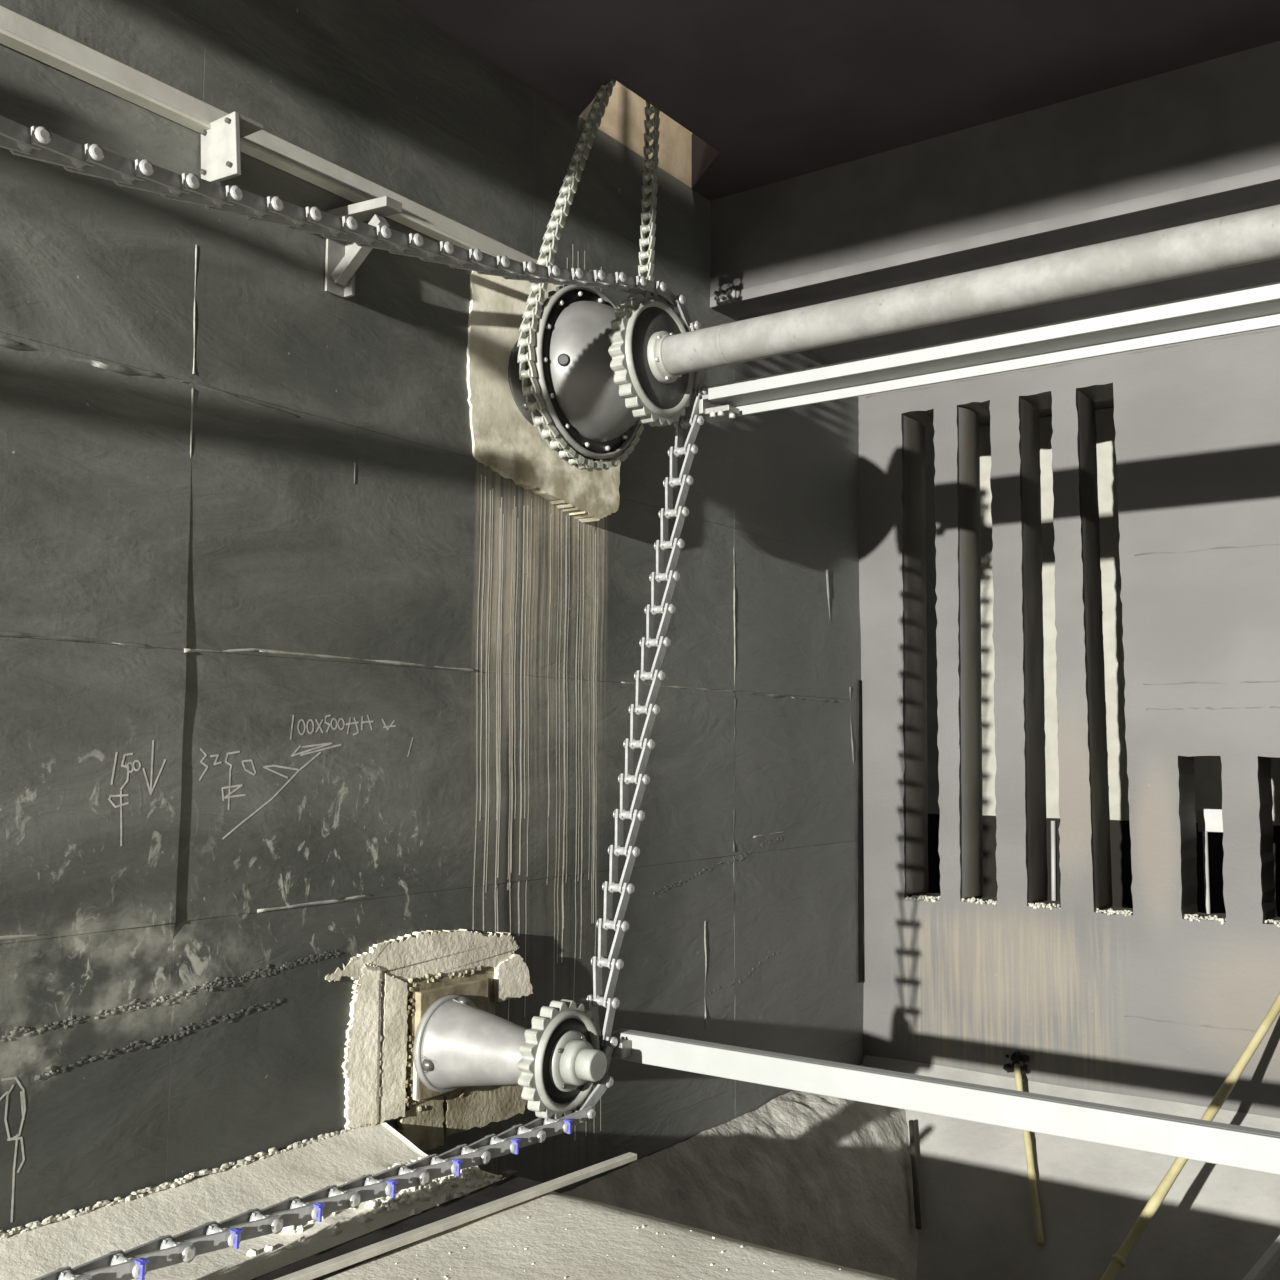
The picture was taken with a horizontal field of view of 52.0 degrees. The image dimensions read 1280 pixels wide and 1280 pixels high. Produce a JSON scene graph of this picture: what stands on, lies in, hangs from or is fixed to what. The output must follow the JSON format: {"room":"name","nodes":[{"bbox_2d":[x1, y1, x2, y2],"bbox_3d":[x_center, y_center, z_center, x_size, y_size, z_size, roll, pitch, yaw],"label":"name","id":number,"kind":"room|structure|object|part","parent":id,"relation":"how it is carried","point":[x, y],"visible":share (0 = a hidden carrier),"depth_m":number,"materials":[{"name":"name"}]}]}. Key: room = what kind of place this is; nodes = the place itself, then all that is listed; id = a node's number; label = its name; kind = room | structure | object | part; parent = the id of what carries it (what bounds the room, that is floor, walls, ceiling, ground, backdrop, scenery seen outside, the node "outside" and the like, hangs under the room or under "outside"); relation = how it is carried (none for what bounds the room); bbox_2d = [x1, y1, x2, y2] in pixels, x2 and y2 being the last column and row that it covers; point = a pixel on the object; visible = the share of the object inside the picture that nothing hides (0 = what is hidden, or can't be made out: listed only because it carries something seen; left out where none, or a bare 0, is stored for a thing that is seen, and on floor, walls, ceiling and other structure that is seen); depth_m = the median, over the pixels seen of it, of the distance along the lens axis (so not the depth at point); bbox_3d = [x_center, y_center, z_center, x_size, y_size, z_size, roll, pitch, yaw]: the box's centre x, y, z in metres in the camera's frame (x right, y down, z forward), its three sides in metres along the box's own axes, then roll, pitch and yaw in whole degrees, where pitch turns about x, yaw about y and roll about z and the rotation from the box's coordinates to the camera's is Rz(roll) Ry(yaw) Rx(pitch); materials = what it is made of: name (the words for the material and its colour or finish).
{"room":"tank interior","nodes":[
{"label":"tank interior","id":0,"kind":"room"},
{"bbox_2d":[0,0,863,1231],"bbox_3d":[-2.034,0.553,3.755,0.469,6.500,12.410,-3,-6,35],"label":"wall","id":1,"kind":"structure","parent":0,"point":[319,661],"depth_m":4.96,"materials":[{"name":"concrete"}]},
{"bbox_3d":[-2.061,1.468,3.473,0.051,1.229,1.849,-3,-6,35],"label":"form panel","id":2,"kind":"part","parent":1,"relation":"part of","materials":[{"name":"grey concrete"}]},
{"bbox_3d":[-2.056,0.412,3.560,0.051,0.889,1.849,-3,-6,35],"label":"form panel","id":3,"kind":"part","parent":1,"relation":"part of","materials":[{"name":"grey concrete"}]},
{"bbox_3d":[-2.052,-0.480,3.636,0.048,0.899,1.849,-3,-6,35],"label":"form panel","id":4,"kind":"part","parent":1,"relation":"part of","materials":[{"name":"grey concrete"}]},
{"bbox_3d":[-2.050,-1.377,3.712,0.042,0.899,1.849,-3,-6,35],"label":"form panel","id":5,"kind":"part","parent":1,"relation":"part of","materials":[{"name":"grey concrete"}]},
{"bbox_3d":[-2.046,-2.264,3.786,0.041,0.879,1.849,-3,-6,35],"label":"form panel","id":6,"kind":"part","parent":1,"relation":"part of","materials":[{"name":"grey concrete"}]},
{"bbox_2d":[200,111,263,182],"bbox_3d":[-1.388,-1.648,4.455,0.204,0.220,0.135,-3,-6,35],"label":"bracket","id":7,"kind":"object","parent":1,"relation":"attached to","point":[220,144],"visible":0.89,"depth_m":4.41,"materials":[{"name":"metal"}]},
{"bbox_3d":[-1.413,-1.651,4.420,0.204,0.220,0.020,-3,-6,35],"label":"plate","id":8,"kind":"part","parent":7,"relation":"part of","materials":[{"name":"white metal"}]},
{"bbox_2d":[0,5,563,285],"bbox_3d":[-2.313,-1.881,3.296,0.060,0.097,6.800,-3,-6,35],"label":"wall rail","id":9,"kind":"object","parent":1,"relation":"attached to","point":[18,32],"visible":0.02,"depth_m":4.44,"materials":[{"name":"grey metal"}]},
{"bbox_3d":[-1.006,-1.250,5.172,0.043,0.899,1.749,-3,-6,35],"label":"form panel","id":10,"kind":"part","parent":1,"relation":"part of","materials":[{"name":"grey concrete"}]},
{"bbox_3d":[-1.018,1.595,4.934,0.047,1.229,1.749,-3,-6,35],"label":"form panel","id":11,"kind":"part","parent":1,"relation":"part of","materials":[{"name":"grey concrete"}]},
{"bbox_3d":[-1.015,0.539,5.024,0.042,0.889,1.749,-3,-6,35],"label":"form panel","id":12,"kind":"part","parent":1,"relation":"part of","materials":[{"name":"grey concrete"}]},
{"bbox_3d":[-1.010,-0.353,5.098,0.042,0.899,1.749,-3,-6,35],"label":"form panel","id":13,"kind":"part","parent":1,"relation":"part of","materials":[{"name":"grey concrete"}]},
{"bbox_2d":[325,196,401,297],"bbox_3d":[-1.019,-1.462,4.861,0.320,0.312,0.100,-3,-6,35],"label":"bracket","id":14,"kind":"object","parent":1,"relation":"attached to","point":[343,258],"visible":0.72,"depth_m":4.88,"materials":[{"name":"metal"}]},
{"bbox_3d":[-1.127,-1.451,4.938,0.055,0.300,0.100,-3,-6,35],"label":"post","id":15,"kind":"part","parent":14,"relation":"part of","materials":[{"name":"grey metal"}]},
{"bbox_3d":[-1.024,-1.589,4.864,0.320,0.060,0.080,-3,-6,35],"label":"arm","id":16,"kind":"part","parent":14,"relation":"part of"},
{"bbox_3d":[-1.002,-2.137,5.247,0.042,0.879,1.749,-3,-6,35],"label":"form panel","id":17,"kind":"part","parent":1,"relation":"part of","materials":[{"name":"grey concrete"}]},
{"bbox_2d":[405,966,526,1105],"bbox_3d":[-0.528,1.560,5.083,0.616,0.470,0.505,-3,-6,35],"label":"cone bearing","id":18,"kind":"object","parent":1,"relation":"attached to","point":[458,1041],"visible":0.79,"depth_m":5.01,"materials":[{"name":"metal"}]},
{"bbox_3d":[-0.747,1.579,5.210,0.032,0.410,0.390,-3,-6,35],"label":"mounting plate","id":19,"kind":"part","parent":18,"relation":"part of","materials":[{"name":"metal"}]},
{"bbox_2d":[517,999,606,1119],"bbox_3d":[-0.233,1.542,4.790,0.206,0.425,0.426,-3,-6,35],"label":"idler sprocket","id":20,"kind":"object","parent":18,"relation":"attached to","point":[561,1062],"visible":1,"depth_m":4.73,"materials":[{"name":"metal"}]},
{"bbox_2d":[508,332,541,424],"bbox_3d":[-0.364,-1.157,5.821,0.210,0.460,0.460,-3,-6,35],"label":"plate","id":21,"kind":"object","parent":1,"relation":"attached to","point":[515,383],"depth_m":5.71,"materials":[{"name":"metal"}]},
{"bbox_2d":[527,204,1279,460],"bbox_3d":[2.454,-1.310,3.819,6.670,0.770,0.770,-3,-6,35],"label":"shaft","id":22,"kind":"object","parent":21,"relation":"attached to","point":[603,369],"visible":0.95,"depth_m":5.12,"materials":[{"name":"metal"}]},
{"bbox_2d":[0,115,707,1279],"bbox_3d":[-1.973,-0.082,2.537,0.146,3.320,7.658,-3,-6,35],"label":"chain","id":23,"kind":"object","parent":22,"relation":"hanging from","point":[36,143],"visible":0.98,"depth_m":4.30,"materials":[{"name":"metal"}]},
{"bbox_2d":[600,1028,1279,1174],"bbox_3d":[2.261,1.439,3.397,5.900,0.102,0.140,-3,-6,35],"label":"flight","id":24,"kind":"object","parent":23,"relation":"attached to","point":[1255,1149],"visible":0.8,"depth_m":4.24,"materials":[{"name":"grey metal"}]},
{"bbox_2d":[699,281,1279,418],"bbox_3d":[2.655,-1.147,4.064,5.800,0.128,0.174,-3,-6,35],"label":"flight","id":25,"kind":"object","parent":23,"relation":"attached to","point":[1256,307],"visible":1,"depth_m":4.94,"materials":[{"name":"grey metal"}]},
{"bbox_3d":[-0.007,1.718,6.351,0.042,1.229,1.739,-3,-6,35],"label":"form panel","id":26,"kind":"part","parent":1,"relation":"part of","materials":[{"name":"grey concrete"}]},
{"bbox_3d":[-0.015,3.153,6.232,0.042,1.649,1.739,-3,-6,35],"label":"form panel","id":27,"kind":"part","parent":1,"relation":"part of","materials":[{"name":"grey concrete"}]},
{"bbox_3d":[-0.002,0.662,6.439,0.042,0.889,1.739,-3,-6,35],"label":"form panel","id":28,"kind":"part","parent":1,"relation":"part of","materials":[{"name":"grey concrete"}]},
{"bbox_3d":[0.001,-0.230,6.514,0.039,0.899,1.739,-3,-6,35],"label":"form panel","id":29,"kind":"part","parent":1,"relation":"part of","materials":[{"name":"grey concrete"}]},
{"bbox_3d":[0.012,-2.014,6.661,0.045,0.879,1.739,-3,-6,35],"label":"form panel","id":30,"kind":"part","parent":1,"relation":"part of","materials":[{"name":"grey concrete"}]},
{"bbox_3d":[0.006,-1.127,6.589,0.041,0.899,1.739,-3,-6,35],"label":"form panel","id":31,"kind":"part","parent":1,"relation":"part of","materials":[{"name":"grey concrete"}]},
{"bbox_2d":[714,288,736,303],"bbox_3d":[0.458,-1.853,7.056,0.120,0.060,0.059,-3,-6,35],"label":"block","id":32,"kind":"object","parent":1,"relation":"attached to","point":[727,295],"visible":1,"depth_m":7.04,"materials":[{"name":"metal"}]},
{"bbox_3d":[0.954,0.778,7.779,0.040,0.889,1.559,-3,-6,35],"label":"form panel","id":33,"kind":"part","parent":1,"relation":"part of","materials":[{"name":"grey concrete"}]},
{"bbox_3d":[0.968,-1.897,8.002,0.040,0.879,1.559,-3,-6,35],"label":"form panel","id":34,"kind":"part","parent":1,"relation":"part of","materials":[{"name":"grey concrete"}]},
{"bbox_3d":[0.964,-1.010,7.927,0.041,0.899,1.559,-3,-6,35],"label":"form panel","id":35,"kind":"part","parent":1,"relation":"part of","materials":[{"name":"grey concrete"}]},
{"bbox_3d":[0.959,-0.114,7.853,0.040,0.899,1.559,-3,-6,35],"label":"form panel","id":36,"kind":"part","parent":1,"relation":"part of","materials":[{"name":"grey concrete"}]},
{"bbox_3d":[0.950,1.835,7.690,0.042,1.229,1.559,-3,-6,35],"label":"form panel","id":37,"kind":"part","parent":1,"relation":"part of","materials":[{"name":"grey concrete"}]},
{"bbox_3d":[0.943,3.270,7.571,0.042,1.649,1.559,-3,-6,35],"label":"form panel","id":38,"kind":"part","parent":1,"relation":"part of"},
{"bbox_2d":[0,1121,896,1279],"bbox_3d":[-0.156,2.411,-0.421,7.504,2.122,8.076,-3,-6,35],"label":"floor","id":39,"kind":"structure","parent":0,"point":[551,1235],"depth_m":4.00,"materials":[{"name":"concrete"}]},
{"bbox_2d":[251,1175,541,1279],"bbox_3d":[-1.107,1.784,3.527,0.145,0.012,2.490,-3,-6,35],"label":"strip","id":40,"kind":"object","parent":39,"relation":"on","point":[513,1184],"visible":0.6,"depth_m":4.12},
{"bbox_2d":[274,1152,636,1279],"bbox_3d":[-0.879,1.784,3.740,0.038,0.035,2.706,-4,-6,39],"label":"rail","id":41,"kind":"object","parent":39,"relation":"on","point":[312,1272],"visible":1,"depth_m":4.08,"materials":[{"name":"grey metal"}]},
{"bbox_2d":[395,0,1279,200],"bbox_3d":[0.465,-3.360,1.192,7.850,0.900,10.600,-3,-6,35],"label":"ceiling","id":42,"kind":"structure","parent":0,"point":[748,94],"depth_m":5.71,"materials":[{"name":"concrete"}]},
{"bbox_2d":[517,78,659,471],"bbox_3d":[-0.200,-1.889,5.831,0.074,2.312,0.954,-3,-6,35],"label":"chain","id":43,"kind":"object","parent":42,"relation":"hanging from","point":[564,200],"visible":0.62,"depth_m":5.68,"materials":[{"name":"metal"}]},
{"bbox_2d":[858,326,1279,1117],"bbox_3d":[4.165,0.343,6.696,6.520,4.330,0.392,-3,-6,35],"label":"wall","id":44,"kind":"structure","parent":0,"point":[1160,997],"depth_m":7.64,"materials":[{"name":"grey concrete"}]},
{"bbox_2d":[862,1055,1279,1279],"bbox_3d":[3.246,3.054,4.315,7.500,1.530,4.200,-3,-6,35],"label":"floor","id":45,"kind":"structure","parent":0,"point":[1215,1221],"depth_m":6.95,"materials":[{"name":"concrete"}]},
{"bbox_2d":[560,1064,917,1279],"bbox_3d":[0.859,3.223,6.039,1.600,1.548,4.150,-3,-6,35],"label":"bank","id":46,"kind":"object","parent":45,"relation":"on","point":[824,1178],"visible":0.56,"depth_m":6.82,"materials":[{"name":"grey concrete"}]},
{"bbox_2d":[909,1120,921,1229],"bbox_3d":[1.552,3.008,7.404,0.032,0.453,0.516,0,-5,8],"label":"steel post","id":47,"kind":"object","parent":45,"relation":"on","point":[911,1122],"visible":1,"depth_m":7.38,"materials":[{"name":"grey metal"}]},
{"bbox_2d":[1003,1051,1044,1245],"bbox_3d":[2.167,2.787,7.262,0.146,0.828,0.831,0,-5,4],"label":"bamboo pole","id":48,"kind":"object","parent":45,"relation":"on","point":[1016,1057],"visible":0.94,"depth_m":7.18,"materials":[{"name":"beige wood"}]},
{"bbox_2d":[1100,992,1279,1279],"bbox_3d":[2.297,2.737,6.063,2.749,2.416,0.072,3,-5,-29],"label":"bamboo pole","id":49,"kind":"object","parent":45,"relation":"on","point":[1118,1261],"visible":0.75,"depth_m":6.20,"materials":[{"name":"beige wood"}]},
{"bbox_2d":[1243,1235,1279,1279],"bbox_3d":[2.744,3.221,5.775,1.089,1.427,0.110,4,-6,-35],"label":"bar","id":50,"kind":"object","parent":45,"relation":"on","point":[1269,1258],"visible":1,"depth_m":5.79,"materials":[{"name":"paint"}]},
{"bbox_2d":[925,407,1279,916],"bbox_3d":[4.433,0.467,8.344,8.000,5.500,0.250,-3,-6,35],"label":"wall","id":51,"kind":"structure","parent":0,"point":[1208,769],"depth_m":9.24,"materials":[{"name":"grey concrete"}]},
{"bbox_2d":[710,41,1279,426],"bbox_3d":[4.477,-2.146,6.461,7.520,0.605,3.622,-3,-6,35],"label":"beam","id":52,"kind":"structure","parent":51,"relation":"attached to","point":[1198,142],"depth_m":6.30,"materials":[{"name":"concrete"}]},
{"bbox_2d":[1051,821,1055,900],"bbox_3d":[2.888,1.673,9.159,0.042,0.815,0.032,-3,-6,35],"label":"drain pipe","id":53,"kind":"object","parent":51,"relation":"attached to","point":[1053,838],"visible":0.65,"depth_m":9.16,"materials":[{"name":"white paint"}]},
{"bbox_3d":[4.004,3.256,7.527,8.000,0.200,1.180,-3,-6,35],"label":"floor","id":54,"kind":"structure","parent":0,"visible":0},
{"bbox_2d":[1203,831,1209,913],"bbox_3d":[3.342,2.142,7.678,0.034,2.030,0.028,-3,-6,35],"label":"drain pipe","id":55,"kind":"object","parent":54,"relation":"on","point":[1205,833],"visible":0.35,"depth_m":7.73,"materials":[{"name":"white metal"}]},
{"bbox_2d":[1197,809,1222,831],"bbox_3d":[3.434,1.065,7.721,0.280,0.135,0.025,-3,-6,35],"label":"plate","id":56,"kind":"object","parent":55,"relation":"attached to","point":[1210,820],"visible":0.46,"depth_m":7.75,"materials":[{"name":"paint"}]}
]}

